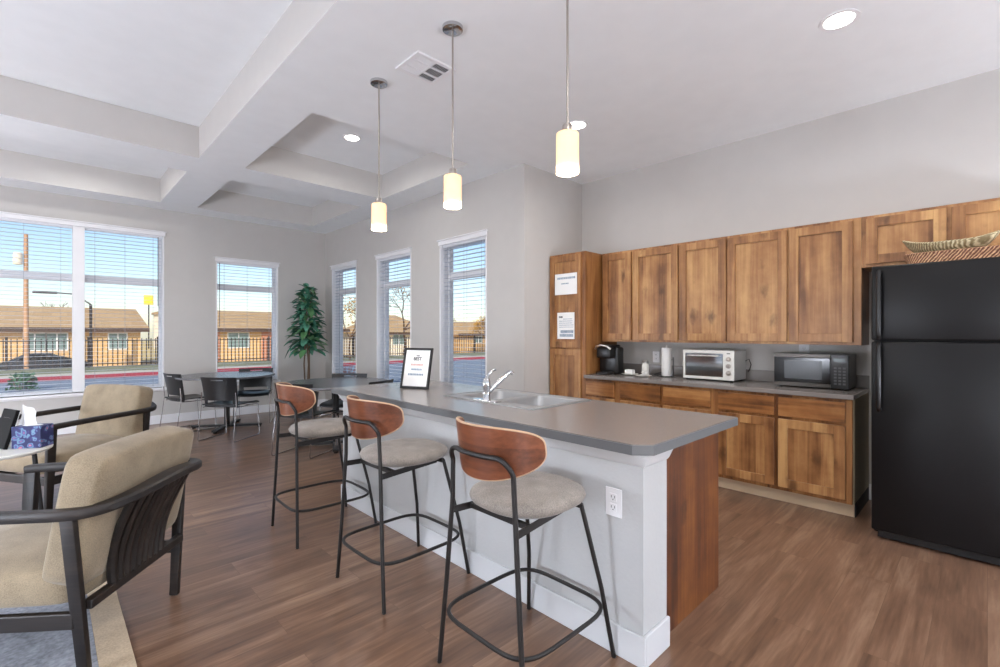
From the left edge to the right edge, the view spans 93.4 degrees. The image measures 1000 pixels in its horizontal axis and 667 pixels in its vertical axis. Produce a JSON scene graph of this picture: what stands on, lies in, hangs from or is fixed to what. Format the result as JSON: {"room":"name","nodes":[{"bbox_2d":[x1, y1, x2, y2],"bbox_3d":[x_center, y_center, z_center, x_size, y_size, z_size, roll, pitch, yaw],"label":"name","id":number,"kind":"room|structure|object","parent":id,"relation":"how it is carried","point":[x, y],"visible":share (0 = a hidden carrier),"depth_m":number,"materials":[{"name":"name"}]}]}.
{"room":"common room","nodes":[
{"label":"common room","id":0,"kind":"room"},
{"bbox_2d":[0,185,324,425],"bbox_3d":[-6.175,-0.463,5.881,8.490,3.565,0.200,0,0,-44],"label":"wall","id":1,"kind":"structure","parent":0,"point":[192,242],"depth_m":7.21,"materials":[{"name":"paint"}]},
{"bbox_2d":[0,211,166,401],"bbox_3d":[-5.689,-0.328,6.315,1.992,2.336,0.230,0,0,-44],"label":"window","id":2,"kind":"structure","parent":1,"relation":"in","point":[78,275],"depth_m":6.29,"materials":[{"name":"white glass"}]},
{"bbox_2d":[0,217,71,396],"bbox_3d":[-6.028,-0.332,5.961,0.904,2.232,0.060,0,0,-44],"label":"window blind","id":3,"kind":"object","parent":2,"relation":"attached to","point":[1,218],"visible":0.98,"depth_m":6.03,"materials":[{"name":"plastic"}]},
{"bbox_2d":[85,227,161,386],"bbox_3d":[-5.299,-0.332,6.656,0.850,2.232,0.073,0,0,-44],"label":"window blind","id":4,"kind":"object","parent":2,"relation":"attached to","point":[86,228],"visible":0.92,"depth_m":6.64,"materials":[{"name":"plastic"}]},
{"bbox_2d":[57,399,324,434],"bbox_3d":[-6.173,1.258,5.735,8.290,0.125,0.014,0,0,-44],"label":"baseboard","id":5,"kind":"structure","parent":1,"relation":"attached to","point":[188,416],"depth_m":7.23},
{"bbox_2d":[214,256,280,385],"bbox_3d":[-4.178,-0.183,7.776,0.995,2.046,0.230,0,0,-44],"label":"window","id":6,"kind":"structure","parent":1,"relation":"in","point":[228,287],"depth_m":8.00,"materials":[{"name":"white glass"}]},
{"bbox_2d":[217,261,275,381],"bbox_3d":[-4.160,-0.187,7.756,0.887,1.942,0.073,0,0,-44],"label":"window blind","id":7,"kind":"object","parent":6,"relation":"attached to","point":[218,262],"visible":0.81,"depth_m":7.79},
{"bbox_2d":[325,168,510,399],"bbox_3d":[-1.465,-0.463,6.972,0.200,3.565,4.775,0,0,-44],"label":"wall","id":8,"kind":"structure","parent":0,"point":[485,203],"depth_m":6.32,"materials":[{"name":"paint"}]},
{"bbox_2d":[330,260,356,375],"bbox_3d":[-2.628,-0.183,8.139,0.230,2.046,0.980,0,0,-44],"label":"window","id":9,"kind":"structure","parent":8,"relation":"in","point":[335,306],"depth_m":8.43,"materials":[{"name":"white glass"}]},
{"bbox_2d":[334,265,355,375],"bbox_3d":[-2.643,-0.187,8.126,0.060,1.942,0.872,0,0,-44],"label":"window blind","id":10,"kind":"object","parent":9,"relation":"attached to","point":[352,266],"visible":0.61,"depth_m":8.11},
{"bbox_2d":[374,247,411,382],"bbox_3d":[-1.520,-0.183,6.992,0.230,2.046,1.010,0,0,-44],"label":"window","id":11,"kind":"structure","parent":8,"relation":"in","point":[381,329],"depth_m":7.30,"materials":[{"name":"white plastic"}]},
{"bbox_2d":[379,253,409,380],"bbox_3d":[-1.534,-0.187,6.978,0.060,1.942,0.902,0,0,-44],"label":"window blind","id":12,"kind":"object","parent":11,"relation":"attached to","point":[406,254],"visible":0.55,"depth_m":6.98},
{"bbox_2d":[437,229,487,382],"bbox_3d":[-0.413,-0.183,5.847,0.230,2.046,0.965,0,0,-44],"label":"window","id":13,"kind":"structure","parent":8,"relation":"in","point":[444,330],"depth_m":6.12,"materials":[{"name":"white plastic"}]},
{"bbox_2d":[443,236,484,385],"bbox_3d":[-0.428,-0.187,5.833,0.060,1.942,0.857,0,0,-44],"label":"window blind","id":14,"kind":"object","parent":13,"relation":"attached to","point":[478,239],"visible":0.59,"depth_m":5.80,"materials":[{"name":"plastic"}]},
{"bbox_2d":[0,0,999,233],"bbox_3d":[-1.701,-2.058,1.847,9.720,0.473,12.220,0,0,-44],"label":"ceiling","id":15,"kind":"structure","parent":0,"point":[238,110],"depth_m":3.65,"materials":[{"name":"paint"}]},
{"bbox_2d":[342,134,360,141],"bbox_3d":[-1.622,-2.143,5.162,0.200,0.006,0.200,0,0,-44],"label":"recessed light","id":16,"kind":"object","parent":15,"relation":"in","point":[349,137],"visible":1,"depth_m":5.14,"materials":[{"name":"white"}]},
{"bbox_2d":[370,77,387,226],"bbox_3d":[-0.877,-1.286,3.412,0.124,1.072,0.124,0,0,-44],"label":"pendant light","id":17,"kind":"object","parent":15,"relation":"hanging from","point":[380,83],"visible":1,"depth_m":3.39,"materials":[{"name":"glass"}]},
{"bbox_2d":[395,50,455,85],"bbox_3d":[-0.510,-1.816,3.234,0.310,0.012,0.270,0,0,-44],"label":"ceiling vent","id":18,"kind":"object","parent":15,"relation":"in","point":[421,66],"visible":0.99,"depth_m":3.22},
{"bbox_2d":[442,20,462,203],"bbox_3d":[-0.282,-1.286,2.803,0.124,1.072,0.124,0,0,-44],"label":"pendant light","id":19,"kind":"object","parent":15,"relation":"hanging from","point":[451,28],"visible":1,"depth_m":2.79,"materials":[{"name":"glass"}]},
{"bbox_2d":[559,0,575,168],"bbox_3d":[0.316,-1.286,2.206,0.124,1.072,0.124,0,0,-44],"label":"pendant light","id":20,"kind":"object","parent":15,"relation":"hanging from","point":[567,138],"visible":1,"depth_m":2.19,"materials":[{"name":"glass"}]},
{"bbox_2d":[569,120,588,129],"bbox_3d":[0.673,-1.819,4.116,0.200,0.006,0.200,0,0,-44],"label":"recessed light","id":21,"kind":"object","parent":15,"relation":"in","point":[577,124],"visible":0.74,"depth_m":4.09,"materials":[{"name":"white"}]},
{"bbox_2d":[818,8,860,31],"bbox_3d":[1.971,-1.819,2.738,0.200,0.006,0.200,0,0,-44],"label":"recessed light","id":22,"kind":"object","parent":15,"relation":"in","point":[840,19],"visible":1,"depth_m":2.73,"materials":[{"name":"white"}]},
{"bbox_2d":[0,406,999,666],"bbox_3d":[-1.701,1.380,1.847,9.720,0.120,12.220,0,0,-44],"label":"floor","id":23,"kind":"structure","parent":0,"point":[799,585],"depth_m":2.40,"materials":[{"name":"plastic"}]},
{"bbox_2d":[0,581,136,666],"bbox_3d":[-2.821,1.317,1.238,2.862,0.006,3.000,0,0,-44],"label":"area rug","id":24,"kind":"object","parent":23,"relation":"on","point":[110,644],"visible":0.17,"depth_m":2.01,"materials":[{"name":"carpet"}]},
{"bbox_2d":[0,443,52,509],"bbox_3d":[-3.100,1.016,2.900,0.510,0.598,0.510,0,0,-44],"label":"side table","id":25,"kind":"object","parent":24,"relation":"on","point":[10,453],"visible":0.48,"depth_m":2.90,"materials":[{"name":"beige ceramic"}]},
{"bbox_2d":[0,408,19,449],"bbox_3d":[-3.112,0.599,2.968,0.180,0.237,0.081,0,0,26],"label":"sign","id":26,"kind":"object","parent":25,"relation":"on","point":[9,417],"visible":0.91,"depth_m":2.94,"materials":[{"name":"black paper"}]},
{"bbox_2d":[11,405,52,448],"bbox_3d":[-2.966,0.584,2.990,0.158,0.266,0.110,0,0,-10],"label":"tissue box","id":27,"kind":"object","parent":25,"relation":"on","point":[29,434],"visible":1,"depth_m":2.95,"materials":[{"name":"blue cardboard"}]},
{"bbox_2d":[0,425,201,666],"bbox_3d":[-1.899,0.883,2.067,0.971,0.862,0.763,0,0,-5],"label":"lounge chair","id":28,"kind":"object","parent":24,"relation":"on","point":[117,500],"visible":1,"depth_m":1.86,"materials":[{"name":"fabric"}]},
{"bbox_2d":[0,523,106,607],"bbox_3d":[-2.000,0.965,2.058,0.770,0.222,0.670,0,0,-5],"label":"seat cushion","id":29,"kind":"object","parent":28,"relation":"on","point":[28,578],"depth_m":1.78,"materials":[{"name":"fabric"}]},
{"bbox_2d":[42,425,193,585],"bbox_3d":[-1.642,0.716,2.089,0.230,0.528,0.674,0,0,-5],"label":"cushion","id":30,"kind":"object","parent":28,"relation":"on","point":[107,544],"depth_m":1.89,"materials":[{"name":"fabric"}]},
{"bbox_2d":[0,384,156,509],"bbox_3d":[-3.491,0.883,3.934,0.764,0.862,0.971,0,0,14],"label":"lounge chair","id":31,"kind":"object","parent":23,"relation":"on","point":[108,412],"visible":0.63,"depth_m":4.03,"materials":[{"name":"fabric"}]},
{"bbox_2d":[0,434,122,473],"bbox_3d":[-3.516,0.965,3.836,0.670,0.222,0.770,0,0,14],"label":"seat cushion","id":32,"kind":"object","parent":31,"relation":"on","point":[67,447],"depth_m":3.58,"materials":[{"name":"fabric"}]},
{"bbox_2d":[75,384,152,436],"bbox_3d":[-3.426,0.715,4.184,0.674,0.528,0.230,0,0,14],"label":"cushion","id":33,"kind":"object","parent":31,"relation":"on","point":[98,399],"depth_m":4.10,"materials":[{"name":"fabric"}]},
{"bbox_2d":[159,373,216,431],"bbox_3d":[-4.287,0.927,6.485,0.480,0.783,0.516,0,0,32],"label":"chair","id":34,"kind":"object","parent":23,"relation":"on","point":[174,387],"visible":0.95,"depth_m":6.29,"materials":[{"name":"black plastic"}]},
{"bbox_2d":[175,371,274,433],"bbox_3d":[-3.837,0.949,6.620,1.220,0.742,1.220,0,0,34],"label":"round table","id":35,"kind":"object","parent":23,"relation":"on","point":[238,374],"visible":0.88,"depth_m":6.58,"materials":[{"name":"laminate"}]},
{"bbox_2d":[197,377,259,441],"bbox_3d":[-3.417,0.927,5.962,0.480,0.783,0.516,0,0,7],"label":"chair","id":36,"kind":"object","parent":23,"relation":"on","point":[224,394],"visible":1,"depth_m":5.75,"materials":[{"name":"black plastic"}]},
{"bbox_2d":[233,368,273,423],"bbox_3d":[-3.688,0.927,7.067,0.480,0.783,0.516,0,0,-20],"label":"chair","id":37,"kind":"object","parent":23,"relation":"on","point":[265,381],"visible":0.75,"depth_m":7.22,"materials":[{"name":"black plastic"}]},
{"bbox_2d":[271,383,337,458],"bbox_3d":[-2.156,0.927,5.233,0.480,0.783,0.516,0,0,14],"label":"chair","id":38,"kind":"object","parent":23,"relation":"on","point":[311,413],"visible":0.37,"depth_m":5.05,"materials":[{"name":"black plastic"}]},
{"bbox_2d":[284,283,328,409],"bbox_3d":[-3.260,0.228,7.946,0.703,2.185,0.756,0,0,-44],"label":"potted tree","id":39,"kind":"object","parent":23,"relation":"on","point":[306,338],"visible":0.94,"depth_m":7.88,"materials":[{"name":"green plant"}]},
{"bbox_2d":[271,382,376,548],"bbox_3d":[-1.222,0.823,3.234,0.584,0.998,0.503,0,0,-43],"label":"bar stool","id":40,"kind":"object","parent":23,"relation":"on","point":[293,400],"visible":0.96,"depth_m":3.06,"materials":[{"name":"brown wood"}]},
{"bbox_2d":[286,377,387,452],"bbox_3d":[-1.950,0.949,5.600,1.260,0.742,1.260,0,0,26],"label":"round table","id":41,"kind":"object","parent":23,"relation":"on","point":[319,384],"visible":0.45,"depth_m":5.57,"materials":[{"name":"laminate"}]},
{"bbox_2d":[319,373,366,418],"bbox_3d":[-2.007,0.926,6.078,0.480,0.783,0.516,0,0,0],"label":"chair","id":42,"kind":"object","parent":23,"relation":"on","point":[329,403],"visible":0.19,"depth_m":6.27,"materials":[{"name":"black plastic"}]},
{"bbox_2d":[335,379,393,450],"bbox_3d":[-1.543,0.927,5.449,0.516,0.783,0.480,0,0,20],"label":"chair","id":43,"kind":"object","parent":23,"relation":"on","point":[390,380],"visible":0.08,"depth_m":5.31,"materials":[{"name":"black plastic"}]},
{"bbox_2d":[336,395,469,614],"bbox_3d":[-0.540,0.823,2.564,0.503,0.998,0.584,0,0,45],"label":"bar stool","id":44,"kind":"object","parent":23,"relation":"on","point":[368,419],"visible":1,"depth_m":2.40,"materials":[{"name":"brown wood"}]},
{"bbox_2d":[437,416,615,666],"bbox_3d":[0.097,0.823,1.900,0.584,0.998,0.503,0,0,-44],"label":"bar stool","id":45,"kind":"object","parent":23,"relation":"on","point":[509,490],"visible":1,"depth_m":1.74,"materials":[{"name":"brown wood"}]},
{"bbox_2d":[338,394,717,666],"bbox_3d":[-0.048,0.899,3.079,0.870,0.842,2.665,0,0,-44],"label":"kitchen island","id":46,"kind":"object","parent":23,"relation":"on","point":[658,562],"visible":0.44,"depth_m":2.15,"materials":[{"name":"paint"}]},
{"bbox_2d":[331,380,737,455],"bbox_3d":[-0.057,0.455,3.112,0.944,0.042,2.751,0,0,-44],"label":"island countertop","id":47,"kind":"structure","parent":46,"relation":"on","point":[629,429],"depth_m":2.43,"materials":[{"name":"grey laminate"}]},
{"bbox_2d":[400,348,433,388],"bbox_3d":[-0.654,0.275,3.751,0.260,0.320,0.127,0,0,23],"label":"framed sign","id":48,"kind":"object","parent":47,"relation":"on","point":[417,362],"visible":1,"depth_m":3.73,"materials":[{"name":"black plastic"}]},
{"bbox_2d":[473,368,513,402],"bbox_3d":[-0.027,0.326,3.067,0.219,0.207,0.220,0,0,-44],"label":"faucet","id":49,"kind":"object","parent":47,"relation":"on","point":[487,389],"visible":0.98,"depth_m":3.01,"materials":[{"name":"silver metal"}]},
{"bbox_2d":[443,389,590,409],"bbox_3d":[0.097,0.514,3.152,0.560,0.178,0.840,0,0,-44],"label":"sink","id":50,"kind":"object","parent":47,"relation":"in","point":[510,398],"visible":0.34,"depth_m":3.21,"materials":[{"name":"metal"}]},
{"bbox_2d":[606,486,621,518],"bbox_3d":[0.471,0.699,1.952,0.010,0.118,0.078,0,0,-44],"label":"wall outlet","id":51,"kind":"object","parent":46,"relation":"attached to","point":[613,495],"visible":1,"depth_m":1.95,"materials":[{"name":"white"}]},
{"bbox_2d":[610,493,616,501],"bbox_3d":[0.469,0.678,1.950,0.003,0.032,0.034,0,0,-44],"label":"socket","id":52,"kind":"object","parent":51,"relation":"attached to","point":[613,496],"depth_m":1.95,"materials":[{"name":"white"}]},
{"bbox_2d":[610,503,616,511],"bbox_3d":[0.469,0.720,1.950,0.003,0.032,0.034,0,0,-44],"label":"socket","id":53,"kind":"object","parent":51,"relation":"attached to","point":[613,506],"depth_m":1.95,"materials":[{"name":"white"}]},
{"bbox_2d":[550,251,616,398],"bbox_3d":[0.946,0.223,5.359,0.632,2.194,0.486,0,0,-44],"label":"pantry cabinet","id":54,"kind":"object","parent":23,"relation":"on","point":[570,359],"visible":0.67,"depth_m":5.09,"materials":[{"name":"brown wood"}]},
{"bbox_2d":[557,312,573,338],"bbox_3d":[0.717,-0.085,5.138,0.002,0.289,0.235,0,0,-44],"label":"paper notice","id":55,"kind":"object","parent":54,"relation":"attached to","point":[565,321],"visible":1,"depth_m":5.14,"materials":[{"name":"white"}]},
{"bbox_2d":[555,272,576,294],"bbox_3d":[0.717,-0.540,5.139,0.002,0.230,0.302,0,0,-44],"label":"paper notice","id":56,"kind":"object","parent":54,"relation":"attached to","point":[566,283],"visible":1,"depth_m":5.13,"materials":[{"name":"white"}]},
{"bbox_2d":[557,276,574,279],"bbox_3d":[0.720,-0.605,5.135,0.001,0.022,0.241,0,0,-44],"label":"print","id":57,"kind":"object","parent":56,"relation":"attached to","point":[558,277],"depth_m":5.13,"materials":[{"name":"blue"}]},
{"bbox_2d":[586,378,617,401],"bbox_3d":[1.252,0.894,5.041,0.632,0.851,0.391,0,0,-44],"label":"base cabinet","id":58,"kind":"object","parent":23,"relation":"on","point":[596,389],"visible":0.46,"depth_m":4.81,"materials":[{"name":"brown wood"}]},
{"bbox_2d":[618,381,713,413],"bbox_3d":[1.715,0.894,4.562,0.632,0.851,0.939,0,0,-44],"label":"base cabinet","id":59,"kind":"object","parent":23,"relation":"on","point":[694,399],"visible":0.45,"depth_m":4.30,"materials":[{"name":"brown wood"}]},
{"bbox_2d":[714,389,868,517],"bbox_3d":[2.377,0.894,3.877,0.632,0.851,0.964,0,0,-44],"label":"base cabinet","id":60,"kind":"object","parent":23,"relation":"on","point":[813,452],"visible":0.97,"depth_m":3.60,"materials":[{"name":"brown wood"}]},
{"bbox_2d":[584,363,869,399],"bbox_3d":[1.909,0.402,4.350,0.647,0.133,2.300,0,0,-44],"label":"countertop","id":61,"kind":"structure","parent":60,"relation":"on","point":[761,381],"depth_m":4.09,"materials":[{"name":"grey laminate"}]},
{"bbox_2d":[594,344,623,374],"bbox_3d":[1.147,0.273,5.034,0.275,0.322,0.248,0,0,-44],"label":"coffee maker","id":62,"kind":"object","parent":61,"relation":"on","point":[611,356],"visible":1,"depth_m":4.98,"materials":[{"name":"black plastic"}]},
{"bbox_2d":[596,371,613,374],"bbox_3d":[1.112,0.419,4.988,0.130,0.030,0.150,0,0,-44],"label":"drip tray","id":63,"kind":"object","parent":62,"relation":"on","point":[598,372],"depth_m":4.95,"materials":[{"name":"black plastic"}]},
{"bbox_2d":[621,369,637,374],"bbox_3d":[1.358,0.405,4.927,0.172,0.058,0.172,0,0,-44],"label":"butter dish","id":64,"kind":"object","parent":61,"relation":"on","point":[627,371],"visible":0.99,"depth_m":4.90,"materials":[{"name":"beige ceramic"}]},
{"bbox_2d":[636,370,651,376],"bbox_3d":[1.447,0.403,4.749,0.162,0.061,0.162,0,0,-44],"label":"tray","id":65,"kind":"object","parent":61,"relation":"on","point":[645,371],"visible":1,"depth_m":4.72,"materials":[{"name":"beige ceramic"}]},
{"bbox_2d":[642,360,648,374],"bbox_3d":[1.502,0.354,4.864,0.074,0.160,0.074,0,0,-44],"label":"jar","id":66,"kind":"object","parent":61,"relation":"on","point":[645,366],"visible":0.86,"depth_m":4.84,"materials":[{"name":"beige ceramic"}]},
{"bbox_2d":[659,345,673,376],"bbox_3d":[1.669,0.276,4.720,0.139,0.315,0.139,0,0,7],"label":"paper towel holder","id":67,"kind":"object","parent":61,"relation":"on","point":[666,352],"visible":1,"depth_m":4.68,"materials":[{"name":"paper"}]},
{"bbox_2d":[683,349,751,381],"bbox_3d":[2.022,0.294,4.394,0.351,0.280,0.509,0,0,-44],"label":"toaster oven","id":68,"kind":"object","parent":61,"relation":"on","point":[713,364],"visible":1,"depth_m":4.30,"materials":[{"name":"metal"}]},
{"bbox_2d":[774,352,855,390],"bbox_3d":[2.551,0.298,3.821,0.301,0.272,0.502,0,0,-44],"label":"microwave","id":69,"kind":"object","parent":61,"relation":"on","point":[820,370],"visible":1,"depth_m":3.69,"materials":[{"name":"black plastic"}]},
{"bbox_2d":[871,257,999,565],"bbox_3d":[2.924,0.445,3.006,0.817,1.750,0.782,0,0,-44],"label":"refrigerator","id":70,"kind":"object","parent":23,"relation":"on","point":[935,326],"visible":1,"depth_m":2.80,"materials":[{"name":"black metal"}]},
{"bbox_2d":[904,245,999,263],"bbox_3d":[2.825,-0.466,2.876,0.320,0.069,0.540,0,0,-44],"label":"woven tray","id":71,"kind":"object","parent":70,"relation":"on","point":[985,251],"visible":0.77,"depth_m":2.79,"materials":[{"name":"brown wicker"}]},
{"bbox_2d":[902,230,999,252],"bbox_3d":[2.762,-0.551,2.898,0.260,0.100,0.442,0,0,-44],"label":"basket","id":72,"kind":"object","parent":71,"relation":"on","point":[983,240],"visible":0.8,"depth_m":2.81,"materials":[{"name":"beige wicker"}]},
{"bbox_2d":[511,163,581,393],"bbox_3d":[0.633,-0.463,5.541,1.230,3.565,0.200,0,0,-44],"label":"wall","id":73,"kind":"structure","parent":0,"point":[546,207],"depth_m":5.18,"materials":[{"name":"paint"}]},
{"bbox_2d":[582,69,999,486],"bbox_3d":[3.451,-0.463,3.365,0.200,3.565,6.845,0,0,-44],"label":"wall","id":74,"kind":"structure","parent":0,"point":[939,145],"depth_m":4.01,"materials":[{"name":"paint"}]},
{"bbox_2d":[602,250,632,341],"bbox_3d":[1.359,-0.391,5.133,0.352,0.958,0.374,0,0,-44],"label":"upper cabinet","id":75,"kind":"object","parent":74,"relation":"attached to","point":[617,267],"visible":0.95,"depth_m":5.01,"materials":[{"name":"brown wood"}]},
{"bbox_2d":[653,351,659,361],"bbox_3d":[1.675,0.250,5.052,0.010,0.118,0.078,0,0,-44],"label":"wall outlet","id":76,"kind":"object","parent":74,"relation":"attached to","point":[656,354],"visible":1,"depth_m":5.04,"materials":[{"name":"white"}]},
{"bbox_2d":[633,236,726,342],"bbox_3d":[1.816,-0.391,4.659,0.352,0.958,0.942,0,0,-44],"label":"upper cabinet","id":77,"kind":"object","parent":74,"relation":"attached to","point":[680,289],"visible":1,"depth_m":4.49,"materials":[{"name":"brown wood"}]},
{"bbox_2d":[624,363,869,387],"bbox_3d":[2.134,0.385,4.567,0.021,0.099,2.300,0,0,-44],"label":"backsplash","id":78,"kind":"structure","parent":74,"relation":"attached to","point":[862,381],"depth_m":4.35,"materials":[{"name":"grey laminate"}]},
{"bbox_2d":[727,217,866,344],"bbox_3d":[2.478,-0.391,3.973,0.352,0.958,0.961,0,0,-44],"label":"upper cabinet","id":79,"kind":"object","parent":74,"relation":"attached to","point":[798,284],"visible":0.98,"depth_m":3.80,"materials":[{"name":"brown wood"}]},
{"bbox_2d":[799,344,809,352],"bbox_3d":[2.626,0.150,4.066,0.010,0.118,0.078,0,0,-44],"label":"wall outlet","id":80,"kind":"object","parent":74,"relation":"attached to","point":[804,348],"visible":0.67,"depth_m":4.06,"materials":[{"name":"white"}]},
{"bbox_2d":[860,197,999,345],"bbox_3d":[3.142,-0.390,3.287,0.352,0.960,0.962,0,0,-44],"label":"upper cabinet","id":81,"kind":"object","parent":74,"relation":"attached to","point":[883,235],"visible":0.73,"depth_m":3.31,"materials":[{"name":"brown wood"}]},
{"label":"outside","id":82,"kind":"structure","parent":0,"visible":0},
{"bbox_2d":[0,359,483,392],"bbox_3d":[17.806,1.590,3.158,150.000,0.300,59.800,0,0,-44],"label":"street","id":83,"kind":"structure","parent":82,"point":[55,385],"depth_m":14.74,"materials":[{"name":"asphalt"}]},
{"bbox_2d":[5,371,39,390],"bbox_3d":[-12.092,1.209,11.948,0.644,0.495,0.648,0,0,-44],"label":"shrub","id":84,"kind":"object","parent":83,"relation":"on","point":[14,381],"visible":0.91,"depth_m":11.86,"materials":[{"name":"green plant"}]},
{"bbox_2d":[0,357,483,382],"bbox_3d":[-3.055,1.480,24.752,150.000,0.320,0.250,0,0,-44],"label":"curb","id":85,"kind":"object","parent":83,"relation":"on","point":[95,376],"depth_m":15.63,"materials":[{"name":"red paint"}]},
{"bbox_2d":[343,359,355,375],"bbox_3d":[-3.791,1.017,11.516,0.945,0.852,0.805,0,0,16],"label":"ornamental grass","id":86,"kind":"object","parent":83,"relation":"on","point":[349,371],"depth_m":11.38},
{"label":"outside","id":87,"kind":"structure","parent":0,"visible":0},
{"bbox_2d":[0,352,483,375],"bbox_3d":[-6.269,1.570,28.079,150.000,0.200,5.900,0,0,-44],"label":"verge","id":88,"kind":"structure","parent":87,"point":[262,362],"depth_m":20.37,"materials":[{"name":"green plant"}]},
{"bbox_2d":[5,337,86,370],"bbox_3d":[-18.698,0.835,19.478,2.450,1.370,0.080,0,0,-44],"label":"fence panel","id":89,"kind":"object","parent":88,"relation":"on","point":[6,338],"visible":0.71,"depth_m":19.21,"materials":[{"name":"metal"}]},
{"bbox_2d":[87,337,156,367],"bbox_3d":[-16.936,0.835,21.180,2.450,1.370,0.080,0,0,-44],"label":"fence panel","id":90,"kind":"object","parent":88,"relation":"on","point":[88,338],"visible":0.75,"depth_m":21.02,"materials":[{"name":"metal"}]},
{"bbox_2d":[217,336,267,362],"bbox_3d":[-13.412,0.835,24.585,2.450,1.370,0.080,0,0,-44],"label":"fence panel","id":91,"kind":"object","parent":88,"relation":"on","point":[220,339],"visible":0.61,"depth_m":24.55,"materials":[{"name":"metal"}]},
{"bbox_2d":[343,337,352,356],"bbox_3d":[-9.888,0.835,27.989,2.450,1.370,0.080,0,0,-44],"label":"fence panel","id":92,"kind":"object","parent":88,"relation":"on","point":[344,337],"visible":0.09,"depth_m":28.57,"materials":[{"name":"metal"}]},
{"bbox_2d":[343,297,355,359],"bbox_3d":[-8.130,-0.397,26.188,3.188,3.682,3.194,0,0,-44],"label":"bare tree","id":93,"kind":"object","parent":88,"relation":"on","point":[348,308],"visible":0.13,"depth_m":26.02,"materials":[{"name":"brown plant"}]},
{"bbox_2d":[353,336,355,357],"bbox_3d":[-8.126,0.835,29.691,2.450,1.370,0.080,0,0,-44],"label":"fence panel","id":94,"kind":"object","parent":88,"relation":"on","point":[353,336],"visible":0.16,"depth_m":28.83,"materials":[{"name":"metal"}]},
{"bbox_2d":[389,336,408,355],"bbox_3d":[-6.363,0.835,31.393,2.450,1.370,0.080,0,0,-44],"label":"fence panel","id":95,"kind":"object","parent":88,"relation":"on","point":[390,338],"visible":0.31,"depth_m":30.94,"materials":[{"name":"metal"}]},
{"bbox_2d":[453,336,473,352],"bbox_3d":[-2.839,0.835,34.798,2.450,1.370,0.080,0,0,-44],"label":"fence panel","id":96,"kind":"object","parent":88,"relation":"on","point":[457,337],"visible":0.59,"depth_m":34.77,"materials":[{"name":"metal"}]},
{"bbox_2d":[474,335,483,352],"bbox_3d":[-1.077,0.835,36.500,2.450,1.370,0.080,0,0,-44],"label":"fence panel","id":97,"kind":"object","parent":88,"relation":"on","point":[475,337],"visible":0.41,"depth_m":35.86,"materials":[{"name":"metal"}]},
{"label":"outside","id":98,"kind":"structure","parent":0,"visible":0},
{"bbox_2d":[140,341,351,364],"bbox_3d":[-68.139,2.045,92.125,150.000,1.150,172.800,0,0,-44],"label":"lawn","id":99,"kind":"structure","parent":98,"point":[143,342],"depth_m":60.77,"materials":[{"name":"green plant"}]},
{"bbox_2d":[13,234,28,368],"bbox_3d":[-27.044,-1.605,26.589,0.646,8.050,0.426,0,0,-44],"label":"utility pole","id":100,"kind":"object","parent":99,"relation":"on","point":[19,256],"visible":0.91,"depth_m":26.70,"materials":[{"name":"brown wood"}]},
{"bbox_2d":[0,353,86,369],"bbox_3d":[-28.710,1.911,29.272,4.610,1.379,1.800,0,0,-44],"label":"parked car","id":101,"kind":"object","parent":99,"relation":"on","point":[32,355],"visible":0.27,"depth_m":28.78,"materials":[{"name":"paint"}]},
{"bbox_2d":[32,291,71,294],"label":"street light","id":102,"kind":"object","parent":99,"relation":"on","point":[44,292],"depth_m":25.90,"materials":[{"name":"metal"}]},
{"bbox_2d":[0,305,149,366],"bbox_3d":[-40.937,0.295,29.244,29.750,4.650,10.050,0,0,-44],"label":"house","id":103,"kind":"structure","parent":99,"relation":"on","point":[39,323],"depth_m":34.16,"materials":[{"name":"beige brick"}]},
{"bbox_2d":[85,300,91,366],"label":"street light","id":104,"kind":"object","parent":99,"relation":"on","point":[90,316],"depth_m":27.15,"materials":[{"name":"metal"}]},
{"bbox_2d":[144,295,152,348],"bbox_3d":[-59.752,-1.930,80.061,1.300,9.100,0.392,0,0,-44],"label":"road sign","id":105,"kind":"object","parent":99,"relation":"on","point":[147,301],"visible":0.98,"depth_m":80.08,"materials":[{"name":"metal"}]},
{"bbox_2d":[151,312,157,348],"bbox_3d":[-54.988,-0.480,81.749,8.100,6.200,6.400,0,0,-44],"label":"building","id":106,"kind":"structure","parent":99,"relation":"on","point":[155,314],"depth_m":79.28,"materials":[{"name":"paint"}]},
{"bbox_2d":[217,310,349,361],"bbox_3d":[-23.741,0.220,47.245,13.500,4.800,10.050,0,0,-44],"label":"house","id":107,"kind":"structure","parent":99,"relation":"on","point":[257,324],"depth_m":42.42,"materials":[{"name":"beige brick"}]},
{"bbox_2d":[343,315,409,355],"bbox_3d":[-14.008,0.170,58.039,8.500,4.900,10.050,0,0,-44],"label":"house","id":108,"kind":"structure","parent":99,"relation":"on","point":[391,317],"depth_m":55.12,"materials":[{"name":"paint"}]},
{"bbox_2d":[389,287,460,354],"bbox_3d":[-5.828,-0.927,34.256,5.655,5.312,4.380,0,0,-44],"label":"bare tree","id":109,"kind":"object","parent":99,"relation":"on","point":[404,326],"visible":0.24,"depth_m":34.52,"materials":[{"name":"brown plant"}]},
{"bbox_2d":[453,322,483,352],"bbox_3d":[-3.101,0.520,65.100,14.000,4.200,9.050,0,0,-44],"label":"house","id":110,"kind":"structure","parent":99,"relation":"on","point":[467,325],"depth_m":59.03,"materials":[{"name":"beige brick"}]},
{"bbox_2d":[469,316,483,335],"bbox_3d":[-2.369,0.062,54.456,2.439,4.920,4.564,0,0,9],"label":"bare tree","id":111,"kind":"object","parent":99,"relation":"on","point":[476,323],"visible":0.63,"depth_m":53.63,"materials":[{"name":"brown plant"}]},
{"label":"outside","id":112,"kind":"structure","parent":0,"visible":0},
{"bbox_2d":[0,355,483,377],"bbox_3d":[-3.681,1.450,25.399,150.000,0.200,1.550,0,0,-44],"label":"sidewalk","id":113,"kind":"structure","parent":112,"point":[482,355],"depth_m":16.73,"materials":[{"name":"concrete"}]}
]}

